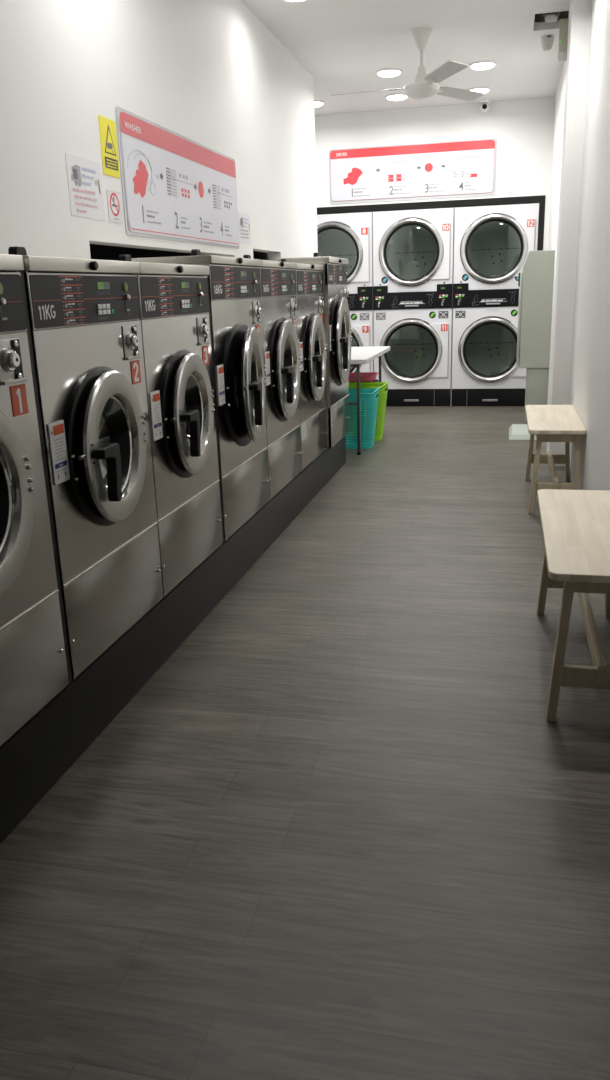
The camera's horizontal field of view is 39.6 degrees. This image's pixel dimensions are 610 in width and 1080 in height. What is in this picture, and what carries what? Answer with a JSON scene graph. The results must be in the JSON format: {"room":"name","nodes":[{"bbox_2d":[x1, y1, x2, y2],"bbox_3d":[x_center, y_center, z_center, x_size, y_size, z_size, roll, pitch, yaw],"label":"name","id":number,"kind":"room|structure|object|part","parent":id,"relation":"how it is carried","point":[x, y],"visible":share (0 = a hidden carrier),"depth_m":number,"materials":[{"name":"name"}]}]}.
{"room":"laundry","nodes":[
{"label":"laundry","id":0,"kind":"room"},
{"bbox_2d":[18,270,223,684],"bbox_3d":[-0.739,-0.328,2.806,0.486,1.097,1.340,2,17,13],"label":"trim","id":1,"kind":"structure","parent":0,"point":[28,331],"depth_m":2.17,"materials":[{"name":"black"}]},
{"bbox_2d":[89,244,203,260],"bbox_3d":[-1.754,-1.002,2.834,0.050,2.866,9.670,2,17,13],"label":"wall","id":2,"kind":"structure","parent":0,"point":[100,252],"depth_m":5.30,"materials":[{"name":"black"}]},
{"bbox_2d":[0,0,317,260],"bbox_3d":[-1.029,-0.991,2.717,0.100,2.866,9.770,2,17,13],"label":"wall","id":3,"kind":"structure","parent":0,"point":[210,73],"depth_m":3.74,"materials":[{"name":"white paint"}]},
{"bbox_2d":[65,153,104,219],"bbox_3d":[-0.840,-1.351,3.253,0.003,0.213,0.282,2,17,13],"label":"paper notice","id":4,"kind":"object","parent":3,"relation":"attached to","point":[83,175],"visible":1,"depth_m":3.24,"materials":[{"name":"white paper"}]},
{"bbox_2d":[98,115,119,177],"bbox_3d":[-0.791,-1.589,3.429,0.004,0.215,0.155,2,17,13],"label":"warning sign","id":5,"kind":"object","parent":3,"relation":"attached to","point":[107,127],"visible":1,"depth_m":3.42,"materials":[{"name":"yellow"}]},
{"bbox_2d":[106,189,122,223],"bbox_3d":[-0.784,-1.374,3.492,0.004,0.122,0.127,2,17,13],"label":"no smoking sign","id":6,"kind":"object","parent":3,"relation":"attached to","point":[113,197],"visible":1,"depth_m":3.49,"materials":[{"name":"white paper"}]},
{"bbox_2d":[115,106,238,248],"bbox_3d":[-0.584,-1.769,4.291,0.009,0.498,1.625,2,17,13],"label":"sign","id":7,"kind":"object","parent":3,"relation":"attached to","point":[176,187],"visible":1,"depth_m":4.08,"materials":[{"name":"printed opaque white plastic"}]},
{"bbox_2d":[238,212,250,244],"bbox_3d":[-0.371,-1.916,5.216,0.003,0.177,0.250,2,17,13],"label":"paper notice","id":8,"kind":"object","parent":3,"relation":"attached to","point":[243,219],"visible":1,"depth_m":5.21,"materials":[{"name":"white paper"}]},
{"bbox_2d":[253,251,267,259],"bbox_3d":[-0.449,-2.378,7.341,0.928,2.866,0.100,2,17,13],"label":"wall","id":9,"kind":"structure","parent":0,"point":[256,255],"depth_m":7.25,"materials":[{"name":"paint"}]},
{"bbox_2d":[0,404,609,1079],"bbox_3d":[-0.148,0.091,4.191,3.350,0.100,12.300,2,17,13],"label":"floor","id":10,"kind":"structure","parent":0,"point":[343,830],"depth_m":1.99,"materials":[{"name":"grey wood"}]},
{"bbox_2d":[0,435,345,843],"bbox_3d":[-0.942,0.331,2.907,0.891,0.219,7.215,2,17,13],"label":"baseboard","id":11,"kind":"structure","parent":10,"relation":"on","point":[36,756],"depth_m":2.65,"materials":[{"name":"black"}]},
{"bbox_2d":[0,254,68,745],"bbox_3d":[-1.096,-0.073,1.903,0.951,1.122,0.643,2,17,13],"label":"washing machine","id":12,"kind":"object","parent":11,"relation":"on","point":[33,664],"visible":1,"depth_m":2.00,"materials":[{"name":"metal"}]},
{"bbox_3d":[-0.741,-0.078,1.813,0.079,0.278,0.278,1,17,10],"label":"door glass","id":13,"kind":"part","parent":12,"relation":"part of","materials":[{"name":"glass"}]},
{"bbox_3d":[-0.885,-0.559,1.705,0.327,0.034,0.643,2,17,13],"label":"lid","id":14,"kind":"part","parent":12,"relation":"part of","materials":[{"name":"metal"}]},
{"bbox_3d":[-0.741,-0.470,1.697,0.026,0.134,0.639,2,17,13],"label":"control panel","id":15,"kind":"part","parent":12,"relation":"part of","materials":[{"name":"grey"}]},
{"bbox_3d":[-0.690,-0.077,1.804,0.027,0.430,0.430,1,17,10],"label":"door","id":16,"kind":"part","parent":12,"relation":"part of","materials":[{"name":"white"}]},
{"bbox_3d":[-0.671,-0.329,1.990,0.003,0.070,0.063,2,17,13],"label":"number plate","id":17,"kind":"part","parent":12,"relation":"part of","materials":[{"name":"orange"}]},
{"bbox_3d":[-0.730,-0.091,1.810,0.024,0.655,0.639,2,17,13],"label":"panel","id":18,"kind":"part","parent":12,"relation":"part of","materials":[{"name":"metal"}]},
{"bbox_3d":[-0.716,0.350,1.940,0.024,0.259,0.639,2,17,13],"label":"kick panel","id":19,"kind":"part","parent":12,"relation":"part of","materials":[{"name":"metal"}]},
{"bbox_2d":[8,246,162,678],"bbox_3d":[-0.947,-0.263,2.526,0.951,1.122,0.643,2,17,13],"label":"washing machine","id":20,"kind":"object","parent":11,"relation":"on","point":[85,315],"visible":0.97,"depth_m":2.34,"materials":[{"name":"metal"}]},
{"bbox_3d":[-0.727,-0.726,2.140,0.024,0.029,0.056,2,17,13],"label":"soap hatch handle","id":21,"kind":"part","parent":20,"relation":"part of","materials":[{"name":"black plastic"}]},
{"bbox_3d":[-0.736,-0.748,2.328,0.327,0.034,0.643,2,17,13],"label":"lid","id":22,"kind":"part","parent":20,"relation":"part of","materials":[{"name":"metal"}]},
{"bbox_3d":[-0.592,-0.659,2.321,0.026,0.134,0.639,2,17,13],"label":"control panel","id":23,"kind":"part","parent":20,"relation":"part of","materials":[{"name":"grey"}]},
{"bbox_3d":[-0.581,-0.280,2.433,0.024,0.655,0.639,2,17,13],"label":"panel","id":24,"kind":"part","parent":20,"relation":"part of","materials":[{"name":"metal"}]},
{"bbox_3d":[-0.547,-0.177,2.281,0.054,0.173,0.155,1,17,10],"label":"door handle","id":25,"kind":"part","parent":20,"relation":"part of","materials":[{"name":"black plastic"}]},
{"bbox_3d":[-0.567,0.161,2.563,0.024,0.259,0.639,2,17,13],"label":"kick panel","id":26,"kind":"part","parent":20,"relation":"part of","materials":[{"name":"metal"}]},
{"bbox_3d":[-0.592,-0.267,2.436,0.079,0.278,0.278,1,17,10],"label":"door glass","id":27,"kind":"part","parent":20,"relation":"part of","materials":[{"name":"glass"}]},
{"bbox_3d":[-0.541,-0.266,2.427,0.027,0.430,0.430,1,17,10],"label":"door","id":28,"kind":"part","parent":20,"relation":"part of","materials":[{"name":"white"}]},
{"bbox_3d":[-0.522,-0.518,2.614,0.003,0.070,0.063,2,17,13],"label":"number plate","id":29,"kind":"part","parent":20,"relation":"part of","materials":[{"name":"orange"}]},
{"bbox_2d":[119,255,222,596],"bbox_3d":[-0.802,-0.445,3.128,0.951,1.122,0.643,2,17,13],"label":"washing machine","id":30,"kind":"object","parent":11,"relation":"on","point":[173,298],"visible":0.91,"depth_m":2.94,"materials":[{"name":"metal"}]},
{"bbox_3d":[-0.582,-0.908,2.743,0.024,0.029,0.056,2,17,13],"label":"soap hatch handle","id":31,"kind":"part","parent":30,"relation":"part of","materials":[{"name":"black plastic"}]},
{"bbox_3d":[-0.448,-0.842,2.923,0.026,0.134,0.639,2,17,13],"label":"control panel","id":32,"kind":"part","parent":30,"relation":"part of","materials":[{"name":"grey"}]},
{"bbox_3d":[-0.591,-0.931,2.930,0.327,0.034,0.643,2,17,13],"label":"lid","id":33,"kind":"part","parent":30,"relation":"part of","materials":[{"name":"metal"}]},
{"bbox_3d":[-0.437,-0.463,3.035,0.024,0.655,0.639,2,17,13],"label":"panel","id":34,"kind":"part","parent":30,"relation":"part of","materials":[{"name":"metal"}]},
{"bbox_3d":[-0.403,-0.360,2.883,0.054,0.173,0.155,1,17,10],"label":"door handle","id":35,"kind":"part","parent":30,"relation":"part of","materials":[{"name":"black plastic"}]},
{"bbox_3d":[-0.422,-0.022,3.166,0.024,0.259,0.639,2,17,13],"label":"kick panel","id":36,"kind":"part","parent":30,"relation":"part of","materials":[{"name":"metal"}]},
{"bbox_3d":[-0.448,-0.450,3.039,0.079,0.278,0.278,1,17,10],"label":"door glass","id":37,"kind":"part","parent":30,"relation":"part of","materials":[{"name":"glass"}]},
{"bbox_3d":[-0.397,-0.449,3.030,0.027,0.430,0.430,1,17,10],"label":"door","id":38,"kind":"part","parent":30,"relation":"part of","materials":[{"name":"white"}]},
{"bbox_3d":[-0.377,-0.701,3.216,0.003,0.070,0.063,2,17,13],"label":"number plate","id":39,"kind":"part","parent":30,"relation":"part of","materials":[{"name":"orange"}]},
{"bbox_2d":[132,249,269,540],"bbox_3d":[-0.626,-0.663,3.776,0.991,1.162,0.704,2,17,13],"label":"washing machine","id":40,"kind":"object","parent":11,"relation":"on","point":[234,282],"visible":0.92,"depth_m":3.54,"materials":[{"name":"metal"}]},
{"bbox_3d":[-0.433,-1.138,3.360,0.024,0.029,0.056,2,17,13],"label":"soap hatch handle","id":41,"kind":"part","parent":40,"relation":"part of","materials":[{"name":"black plastic"}]},
{"bbox_3d":[-0.435,-1.171,3.576,0.327,0.030,0.704,2,17,13],"label":"lid","id":42,"kind":"part","parent":40,"relation":"part of","materials":[{"name":"metal"}]},
{"bbox_3d":[-0.292,-1.085,3.568,0.026,0.134,0.700,2,17,13],"label":"control panel","id":43,"kind":"part","parent":40,"relation":"part of","materials":[{"name":"grey"}]},
{"bbox_3d":[-0.280,-0.684,3.687,0.024,0.699,0.700,2,17,13],"label":"panel","id":44,"kind":"part","parent":40,"relation":"part of","materials":[{"name":"metal"}]},
{"bbox_3d":[-0.265,-0.222,3.823,0.024,0.259,0.700,2,17,13],"label":"kick panel","id":45,"kind":"part","parent":40,"relation":"part of","materials":[{"name":"metal"}]},
{"bbox_3d":[-0.271,-0.671,3.682,0.079,0.330,0.330,0,17,6],"label":"door glass","id":46,"kind":"part","parent":40,"relation":"part of","materials":[{"name":"glass"}]},
{"bbox_3d":[-0.214,-0.565,3.509,0.054,0.196,0.170,0,17,6],"label":"door handle","id":47,"kind":"part","parent":40,"relation":"part of","materials":[{"name":"black plastic"}]},
{"bbox_3d":[-0.219,-0.671,3.676,0.027,0.496,0.496,0,17,6],"label":"door","id":48,"kind":"part","parent":40,"relation":"part of","materials":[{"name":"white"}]},
{"bbox_2d":[243,255,301,500],"bbox_3d":[-0.490,-0.864,4.440,0.946,1.162,0.704,2,17,13],"label":"washing machine","id":49,"kind":"object","parent":11,"relation":"on","point":[279,307],"visible":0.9,"depth_m":4.24,"materials":[{"name":"metal"}]},
{"bbox_3d":[-0.134,-1.285,4.228,0.026,0.134,0.700,2,17,13],"label":"control panel","id":50,"kind":"part","parent":49,"relation":"part of","materials":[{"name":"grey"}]},
{"bbox_3d":[-0.277,-1.371,4.236,0.327,0.030,0.704,2,17,13],"label":"lid","id":51,"kind":"part","parent":49,"relation":"part of","materials":[{"name":"metal"}]},
{"bbox_3d":[-0.122,-0.884,4.346,0.024,0.699,0.700,2,17,13],"label":"panel","id":52,"kind":"part","parent":49,"relation":"part of","materials":[{"name":"metal"}]},
{"bbox_3d":[-0.107,-0.422,4.483,0.024,0.259,0.700,2,17,13],"label":"kick panel","id":53,"kind":"part","parent":49,"relation":"part of","materials":[{"name":"metal"}]},
{"bbox_3d":[-0.098,-0.765,4.174,0.054,0.196,0.170,1,17,11],"label":"door handle","id":54,"kind":"part","parent":49,"relation":"part of","materials":[{"name":"black plastic"}]},
{"bbox_3d":[-0.084,-0.872,4.341,0.027,0.496,0.496,1,17,11],"label":"door","id":55,"kind":"part","parent":49,"relation":"part of","materials":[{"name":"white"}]},
{"bbox_3d":[-0.135,-0.873,4.351,0.079,0.330,0.330,1,17,11],"label":"door glass","id":56,"kind":"part","parent":49,"relation":"part of","materials":[{"name":"glass"}]},
{"bbox_2d":[281,259,326,469],"bbox_3d":[-0.332,-1.065,5.100,0.946,1.162,0.704,2,17,13],"label":"washing machine","id":57,"kind":"object","parent":11,"relation":"on","point":[312,344],"visible":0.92,"depth_m":4.89,"materials":[{"name":"metal"}]},
{"bbox_3d":[0.024,-1.485,4.887,0.026,0.134,0.700,2,17,13],"label":"control panel","id":58,"kind":"part","parent":57,"relation":"part of","materials":[{"name":"grey"}]},
{"bbox_3d":[-0.119,-1.571,4.895,0.327,0.030,0.704,2,17,13],"label":"lid","id":59,"kind":"part","parent":57,"relation":"part of","materials":[{"name":"metal"}]},
{"bbox_3d":[0.036,-1.084,5.006,0.024,0.699,0.700,2,17,13],"label":"panel","id":60,"kind":"part","parent":57,"relation":"part of","materials":[{"name":"metal"}]},
{"bbox_3d":[0.051,-0.622,5.143,0.024,0.259,0.700,2,17,13],"label":"kick panel","id":61,"kind":"part","parent":57,"relation":"part of","materials":[{"name":"metal"}]},
{"bbox_3d":[0.060,-0.966,4.833,0.054,0.196,0.170,1,17,11],"label":"door handle","id":62,"kind":"part","parent":57,"relation":"part of","materials":[{"name":"black plastic"}]},
{"bbox_3d":[0.074,-1.072,5.000,0.027,0.496,0.496,1,17,11],"label":"door","id":63,"kind":"part","parent":57,"relation":"part of","materials":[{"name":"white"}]},
{"bbox_3d":[0.023,-1.074,5.010,0.079,0.330,0.330,1,17,11],"label":"door glass","id":64,"kind":"part","parent":57,"relation":"part of","materials":[{"name":"glass"}]},
{"bbox_2d":[278,253,351,447],"bbox_3d":[-0.147,-1.286,5.733,0.948,1.216,0.670,2,17,13],"label":"washing machine","id":65,"kind":"object","parent":11,"relation":"on","point":[337,324],"visible":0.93,"depth_m":5.46,"materials":[{"name":"metal"}]},
{"bbox_3d":[0.064,-1.815,5.522,0.327,0.036,0.670,2,17,13],"label":"lid","id":66,"kind":"part","parent":65,"relation":"part of","materials":[{"name":"metal"}]},
{"bbox_3d":[0.207,-1.729,5.513,0.026,0.127,0.666,2,17,13],"label":"control panel","id":67,"kind":"part","parent":65,"relation":"part of","materials":[{"name":"grey"}]},
{"bbox_3d":[0.235,-0.818,5.783,0.024,0.259,0.666,2,17,13],"label":"kick panel","id":68,"kind":"part","parent":65,"relation":"part of","materials":[{"name":"metal"}]},
{"bbox_3d":[0.220,-1.306,5.639,0.024,0.753,0.666,2,17,13],"label":"panel","id":69,"kind":"part","parent":65,"relation":"part of","materials":[{"name":"metal"}]},
{"bbox_3d":[0.240,-1.201,5.438,0.054,0.216,0.184,1,17,11],"label":"door handle","id":70,"kind":"part","parent":65,"relation":"part of","materials":[{"name":"black plastic"}]},
{"bbox_3d":[0.257,-1.324,5.624,0.027,0.556,0.556,1,17,11],"label":"door","id":71,"kind":"part","parent":65,"relation":"part of","materials":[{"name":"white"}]},
{"bbox_3d":[0.206,-1.326,5.634,0.079,0.374,0.374,1,17,11],"label":"door glass","id":72,"kind":"part","parent":65,"relation":"part of","materials":[{"name":"glass"}]},
{"bbox_2d":[317,212,372,372],"bbox_3d":[0.397,-2.493,9.252,0.810,1.950,0.884,2,17,13],"label":"dryer","id":73,"kind":"object","parent":10,"relation":"on","point":[348,236],"visible":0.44,"depth_m":8.76,"materials":[{"name":"white painted metal"},{"name":"chrome"},{"name":"dark glass"}]},
{"bbox_3d":[0.305,-2.922,8.694,0.718,0.662,0.044,2,17,13],"label":"door","id":74,"kind":"part","parent":73,"relation":"part of","materials":[{"name":"white"}]},
{"bbox_3d":[0.335,-1.989,8.970,0.718,0.662,0.044,2,17,13],"label":"door","id":75,"kind":"part","parent":73,"relation":"part of","materials":[{"name":"white"}]},
{"bbox_3d":[0.602,-3.123,8.560,0.067,0.067,0.002,2,17,13],"label":"number plate","id":76,"kind":"part","parent":73,"relation":"part of","materials":[{"name":"red"}]},
{"bbox_3d":[0.631,-2.198,8.834,0.067,0.067,0.002,2,17,13],"label":"number plate","id":77,"kind":"part","parent":73,"relation":"part of","materials":[{"name":"red"}]},
{"bbox_2d":[346,387,379,448],"bbox_3d":[0.379,-0.978,6.753,0.432,0.464,0.321,2,17,13],"label":"laundry basket","id":78,"kind":"object","parent":10,"relation":"on","point":[370,396],"visible":0.44,"depth_m":6.64,"materials":[{"name":"teal plastic"}]},
{"bbox_2d":[349,379,378,429],"bbox_3d":[0.433,-1.166,7.409,0.400,0.450,0.216,2,17,13],"label":"plastic crate","id":79,"kind":"object","parent":10,"relation":"on","point":[375,380],"visible":0.07,"depth_m":7.33,"materials":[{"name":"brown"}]},
{"bbox_2d":[349,372,378,381],"bbox_3d":[0.425,-1.409,7.335,0.406,0.058,0.250,2,17,13],"label":"tub","id":80,"kind":"object","parent":79,"relation":"on","point":[364,376],"visible":0.47,"depth_m":7.22,"materials":[{"name":"pink plastic"}]},
{"bbox_2d":[349,346,389,454],"bbox_3d":[0.333,-1.175,6.972,0.570,0.720,1.380,2,17,13],"label":"folding table","id":81,"kind":"object","parent":10,"relation":"on","point":[359,355],"visible":0.37,"depth_m":6.44,"materials":[{"name":"white plastic"}]},
{"bbox_3d":[0.402,-0.987,6.359,0.022,0.667,0.022,2,17,13],"label":"leg","id":82,"kind":"part","parent":81,"relation":"part of","materials":[{"name":"grey"}]},
{"bbox_3d":[0.661,-1.315,7.441,0.022,0.667,0.022,2,17,13],"label":"leg","id":83,"kind":"part","parent":81,"relation":"part of","materials":[{"name":"grey"}]},
{"bbox_2d":[349,381,389,440],"bbox_3d":[0.459,-1.084,7.088,0.482,0.474,0.361,2,17,13],"label":"laundry basket","id":84,"kind":"object","parent":10,"relation":"on","point":[383,390],"visible":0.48,"depth_m":6.99,"materials":[{"name":"green plastic"}]},
{"bbox_2d":[372,208,453,405],"bbox_3d":[1.189,-2.465,9.071,0.810,1.950,0.884,2,17,13],"label":"dryer","id":85,"kind":"object","parent":10,"relation":"on","point":[412,250],"visible":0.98,"depth_m":8.74,"materials":[{"name":"white painted metal"},{"name":"chrome"},{"name":"dark glass"}]},
{"bbox_3d":[1.123,-1.474,8.944,0.155,0.022,0.016,2,17,13],"label":"drawer handle","id":86,"kind":"part","parent":85,"relation":"part of","materials":[{"name":"silver metal"}]},
{"bbox_3d":[1.127,-1.961,8.789,0.718,0.662,0.044,2,17,13],"label":"door","id":87,"kind":"part","parent":85,"relation":"part of","materials":[{"name":"white"}]},
{"bbox_3d":[1.097,-2.894,8.513,0.718,0.662,0.044,2,17,13],"label":"door","id":88,"kind":"part","parent":85,"relation":"part of","materials":[{"name":"white"}]},
{"bbox_3d":[1.131,-1.507,8.960,0.807,0.180,0.039,2,17,13],"label":"drawer","id":89,"kind":"part","parent":85,"relation":"part of","materials":[{"name":"black"}]},
{"bbox_3d":[1.423,-2.170,8.653,0.067,0.067,0.002,2,17,13],"label":"number plate","id":90,"kind":"part","parent":85,"relation":"part of","materials":[{"name":"red"}]},
{"bbox_3d":[1.393,-3.095,8.379,0.067,0.067,0.002,2,17,13],"label":"number plate","id":91,"kind":"part","parent":85,"relation":"part of","materials":[{"name":"red"}]},
{"bbox_2d":[451,203,538,405],"bbox_3d":[1.981,-2.437,8.890,0.810,1.950,0.884,2,17,13],"label":"dryer","id":92,"kind":"object","parent":10,"relation":"on","point":[492,245],"visible":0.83,"depth_m":8.65,"materials":[{"name":"white painted metal"},{"name":"chrome"},{"name":"dark glass"}]},
{"bbox_3d":[1.923,-1.479,8.779,0.807,0.180,0.039,2,17,13],"label":"drawer","id":93,"kind":"part","parent":92,"relation":"part of","materials":[{"name":"black"}]},
{"bbox_3d":[1.914,-1.446,8.763,0.155,0.022,0.016,2,17,13],"label":"drawer handle","id":94,"kind":"part","parent":92,"relation":"part of","materials":[{"name":"silver metal"}]},
{"bbox_3d":[1.919,-1.933,8.607,0.718,0.662,0.044,2,17,13],"label":"door","id":95,"kind":"part","parent":92,"relation":"part of","materials":[{"name":"white"}]},
{"bbox_3d":[1.889,-2.865,8.331,0.718,0.662,0.044,2,17,13],"label":"door","id":96,"kind":"part","parent":92,"relation":"part of","materials":[{"name":"white"}]},
{"bbox_3d":[2.185,-3.067,8.198,0.067,0.067,0.002,2,17,13],"label":"number plate","id":97,"kind":"part","parent":92,"relation":"part of","materials":[{"name":"red"}]},
{"bbox_2d":[509,424,536,439],"bbox_3d":[1.824,-0.912,7.113,0.218,0.045,0.577,2,17,13],"label":"box","id":98,"kind":"object","parent":10,"relation":"on","point":[516,431],"visible":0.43,"depth_m":6.95,"materials":[{"name":"grey plastic"}]},
{"bbox_2d":[516,250,554,423],"bbox_3d":[1.984,-1.740,7.381,0.284,1.470,0.340,2,17,13],"label":"cabinet","id":99,"kind":"object","parent":10,"relation":"on","point":[535,282],"visible":0.88,"depth_m":7.18,"materials":[{"name":"grey metal"}]},
{"bbox_3d":[1.862,-1.919,7.357,0.020,0.765,0.318,2,17,13],"label":"door","id":100,"kind":"part","parent":99,"relation":"part of","materials":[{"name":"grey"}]},
{"bbox_2d":[525,405,585,512],"bbox_3d":[1.449,-0.495,4.992,0.294,0.470,1.000,2,17,13],"label":"bench","id":101,"kind":"object","parent":10,"relation":"on","point":[551,423],"visible":0.95,"depth_m":4.66,"materials":[{"name":"brown wood"}]},
{"bbox_3d":[1.444,-0.605,5.405,0.058,0.447,0.044,2,17,13],"label":"leg","id":102,"kind":"part","parent":101,"relation":"part of","materials":[{"name":"brown wood"}]},
{"bbox_3d":[1.256,-0.367,4.622,0.058,0.447,0.044,2,17,13],"label":"leg","id":103,"kind":"part","parent":101,"relation":"part of","materials":[{"name":"brown wood"}]},
{"bbox_3d":[1.442,-0.709,4.929,0.293,0.023,1.000,2,17,13],"label":"seat","id":104,"kind":"part","parent":101,"relation":"part of","materials":[{"name":"brown wood"}]},
{"bbox_3d":[1.659,-0.597,5.356,0.054,0.447,0.044,2,17,13],"label":"leg","id":105,"kind":"part","parent":101,"relation":"part of","materials":[{"name":"brown wood"}]},
{"bbox_3d":[1.472,-0.359,4.572,0.054,0.447,0.044,2,17,13],"label":"leg","id":106,"kind":"part","parent":101,"relation":"part of","materials":[{"name":"brown wood"}]},
{"bbox_2d":[537,489,609,720],"bbox_3d":[0.918,0.178,2.777,0.294,0.470,1.000,2,17,13],"label":"bench","id":107,"kind":"object","parent":10,"relation":"on","point":[575,524],"visible":1,"depth_m":2.49,"materials":[{"name":"brown wood"}]},
{"bbox_3d":[0.913,0.068,3.190,0.058,0.447,0.044,2,17,13],"label":"leg","id":108,"kind":"part","parent":107,"relation":"part of","materials":[{"name":"brown wood"}]},
{"bbox_3d":[0.726,0.306,2.406,0.058,0.447,0.044,2,17,13],"label":"leg","id":109,"kind":"part","parent":107,"relation":"part of","materials":[{"name":"brown wood"}]},
{"bbox_3d":[0.911,-0.036,2.714,0.293,0.023,1.000,2,17,13],"label":"seat","id":110,"kind":"part","parent":107,"relation":"part of","materials":[{"name":"brown wood"}]},
{"bbox_3d":[1.129,0.075,3.141,0.054,0.447,0.044,2,17,13],"label":"leg","id":111,"kind":"part","parent":107,"relation":"part of","materials":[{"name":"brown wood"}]},
{"bbox_2d":[241,0,570,115],"bbox_3d":[-0.328,-2.614,2.984,3.350,0.050,11.500,2,17,13],"label":"ceiling","id":112,"kind":"structure","parent":0,"point":[342,44],"depth_m":6.03,"materials":[{"name":"white paint"}]},
{"bbox_2d":[314,100,323,106],"bbox_3d":[0.077,-4.008,7.793,0.204,0.031,0.204,2,17,13],"label":"recessed light","id":113,"kind":"object","parent":112,"relation":"in","point":[317,103],"visible":0.55,"depth_m":7.74,"materials":[{"name":"white"}]},
{"bbox_2d":[314,102,322,106],"bbox_3d":[0.077,-4.003,7.794,0.182,0.021,0.182,2,17,13],"label":"diffuser","id":114,"kind":"object","parent":113,"relation":"attached to","point":[316,104],"depth_m":7.75,"materials":[{"name":"white"}]},
{"bbox_2d":[376,68,401,76],"bbox_3d":[0.671,-3.719,6.752,0.204,0.031,0.204,2,17,13],"label":"recessed light","id":115,"kind":"object","parent":112,"relation":"in","point":[388,72],"visible":1,"depth_m":6.70,"materials":[{"name":"white plastic"}]},
{"bbox_2d":[378,70,399,76],"bbox_3d":[0.671,-3.714,6.753,0.182,0.021,0.182,2,17,13],"label":"diffuser","id":116,"kind":"object","parent":115,"relation":"attached to","point":[383,73],"depth_m":6.70,"materials":[{"name":"white plastic"}]},
{"bbox_2d":[386,93,406,100],"bbox_3d":[0.828,-3.981,7.621,0.204,0.031,0.204,2,17,13],"label":"recessed light","id":117,"kind":"object","parent":112,"relation":"in","point":[396,96],"visible":0.88,"depth_m":7.57,"materials":[{"name":"white plastic"}]},
{"bbox_2d":[330,27,482,100],"bbox_3d":[0.674,-3.221,5.751,1.031,0.418,1.123,2,17,13],"label":"ceiling fan","id":118,"kind":"object","parent":112,"relation":"hanging from","point":[424,86],"visible":1,"depth_m":5.70,"materials":[{"name":"white metal"}]},
{"bbox_3d":[0.417,-3.116,5.892,0.474,0.033,0.142,2,17,13],"label":"blade","id":119,"kind":"part","parent":118,"relation":"part of","materials":[{"name":"grey"}]},
{"bbox_3d":[0.891,-2.989,5.411,0.132,0.033,0.470,-6,17,-13],"label":"blade","id":120,"kind":"part","parent":118,"relation":"part of","materials":[{"name":"grey"}]},
{"bbox_3d":[1.089,-3.178,6.030,0.470,0.033,0.132,-16,22,-40],"label":"blade","id":121,"kind":"part","parent":118,"relation":"part of","materials":[{"name":"grey"}]},
{"bbox_2d":[468,87,489,93],"bbox_3d":[1.533,-3.962,7.479,0.204,0.031,0.204,2,17,13],"label":"recessed light","id":122,"kind":"object","parent":112,"relation":"in","point":[483,90],"visible":0.57,"depth_m":7.41,"materials":[{"name":"white"}]},
{"bbox_2d":[470,89,488,93],"bbox_3d":[1.534,-3.957,7.481,0.182,0.021,0.182,2,17,13],"label":"diffuser","id":123,"kind":"object","parent":122,"relation":"attached to","point":[483,91],"depth_m":7.42,"materials":[{"name":"white"}]},
{"bbox_2d":[469,61,495,69],"bbox_3d":[1.389,-3.702,6.617,0.204,0.031,0.204,2,17,13],"label":"recessed light","id":124,"kind":"object","parent":112,"relation":"in","point":[479,65],"visible":1,"depth_m":6.57,"materials":[{"name":"white plastic"}]},
{"bbox_2d":[471,63,494,69],"bbox_3d":[1.389,-3.697,6.618,0.182,0.021,0.182,2,17,13],"label":"diffuser","id":125,"kind":"object","parent":124,"relation":"attached to","point":[477,66],"depth_m":6.58,"materials":[{"name":"white plastic"}]},
{"bbox_2d":[480,99,489,111],"bbox_3d":[1.684,-4.064,7.932,0.090,0.102,0.100,2,17,13],"label":"ceiling camera","id":126,"kind":"object","parent":112,"relation":"attached to","point":[484,107],"visible":1,"depth_m":7.90,"materials":[{"name":"white plastic"}]},
{"bbox_2d":[541,34,554,50],"bbox_3d":[1.699,-3.478,5.934,0.092,0.092,0.093,2,17,13],"label":"sensor","id":127,"kind":"object","parent":112,"relation":"attached to","point":[547,41],"visible":1,"depth_m":5.91,"materials":[{"name":"white plastic"}]},
{"bbox_2d":[314,97,554,249],"bbox_3d":[0.962,-2.807,8.638,3.070,2.866,0.100,2,17,13],"label":"wall","id":128,"kind":"structure","parent":0,"point":[523,129],"depth_m":8.13,"materials":[{"name":"white paint"}]},
{"bbox_2d":[329,138,496,204],"bbox_3d":[1.042,-3.610,8.315,1.637,0.510,0.009,2,17,13],"label":"sign","id":129,"kind":"object","parent":128,"relation":"attached to","point":[465,168],"visible":1,"depth_m":8.31,"materials":[{"name":"white plastic"}]},
{"bbox_2d":[317,195,545,250],"bbox_3d":[1.130,-2.423,8.819,2.544,2.015,0.304,2,17,13],"label":"trim","id":130,"kind":"structure","parent":128,"relation":"attached to","point":[540,199],"depth_m":8.32,"materials":[{"name":"black metal"}]},
{"bbox_2d":[547,0,591,465],"bbox_3d":[1.732,-1.931,5.593,0.112,2.866,0.340,2,17,13],"label":"wall column","id":131,"kind":"structure","parent":0,"point":[579,24],"depth_m":5.38,"materials":[{"name":"white paint"}]},
{"bbox_2d":[557,18,568,61],"bbox_3d":[1.694,-3.239,5.486,0.108,0.235,0.066,2,17,13],"label":"emergency light","id":132,"kind":"object","parent":131,"relation":"attached to","point":[563,25],"visible":0.53,"depth_m":5.46,"materials":[{"name":"beige plastic"}]},
{"bbox_2d":[547,0,609,490],"bbox_3d":[1.203,-1.152,3.016,0.180,2.866,11.416,2,17,13],"label":"wall","id":133,"kind":"structure","parent":0,"point":[589,396],"depth_m":4.48,"materials":[{"name":"white paint"}]},
{"bbox_2d":[534,11,568,22],"bbox_3d":[1.520,-3.700,5.519,0.525,0.480,0.650,2,17,13],"label":"trim","id":134,"kind":"structure","parent":133,"relation":"attached to","point":[563,14],"depth_m":5.83,"materials":[{"name":"black"}]},
{"bbox_2d":[543,12,559,21],"bbox_3d":[1.659,-3.591,5.685,0.162,0.248,0.261,2,17,13],"label":"pipe","id":135,"kind":"object","parent":133,"relation":"hanging from","point":[549,17],"visible":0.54,"depth_m":5.61,"materials":[{"name":"white"}]}
]}

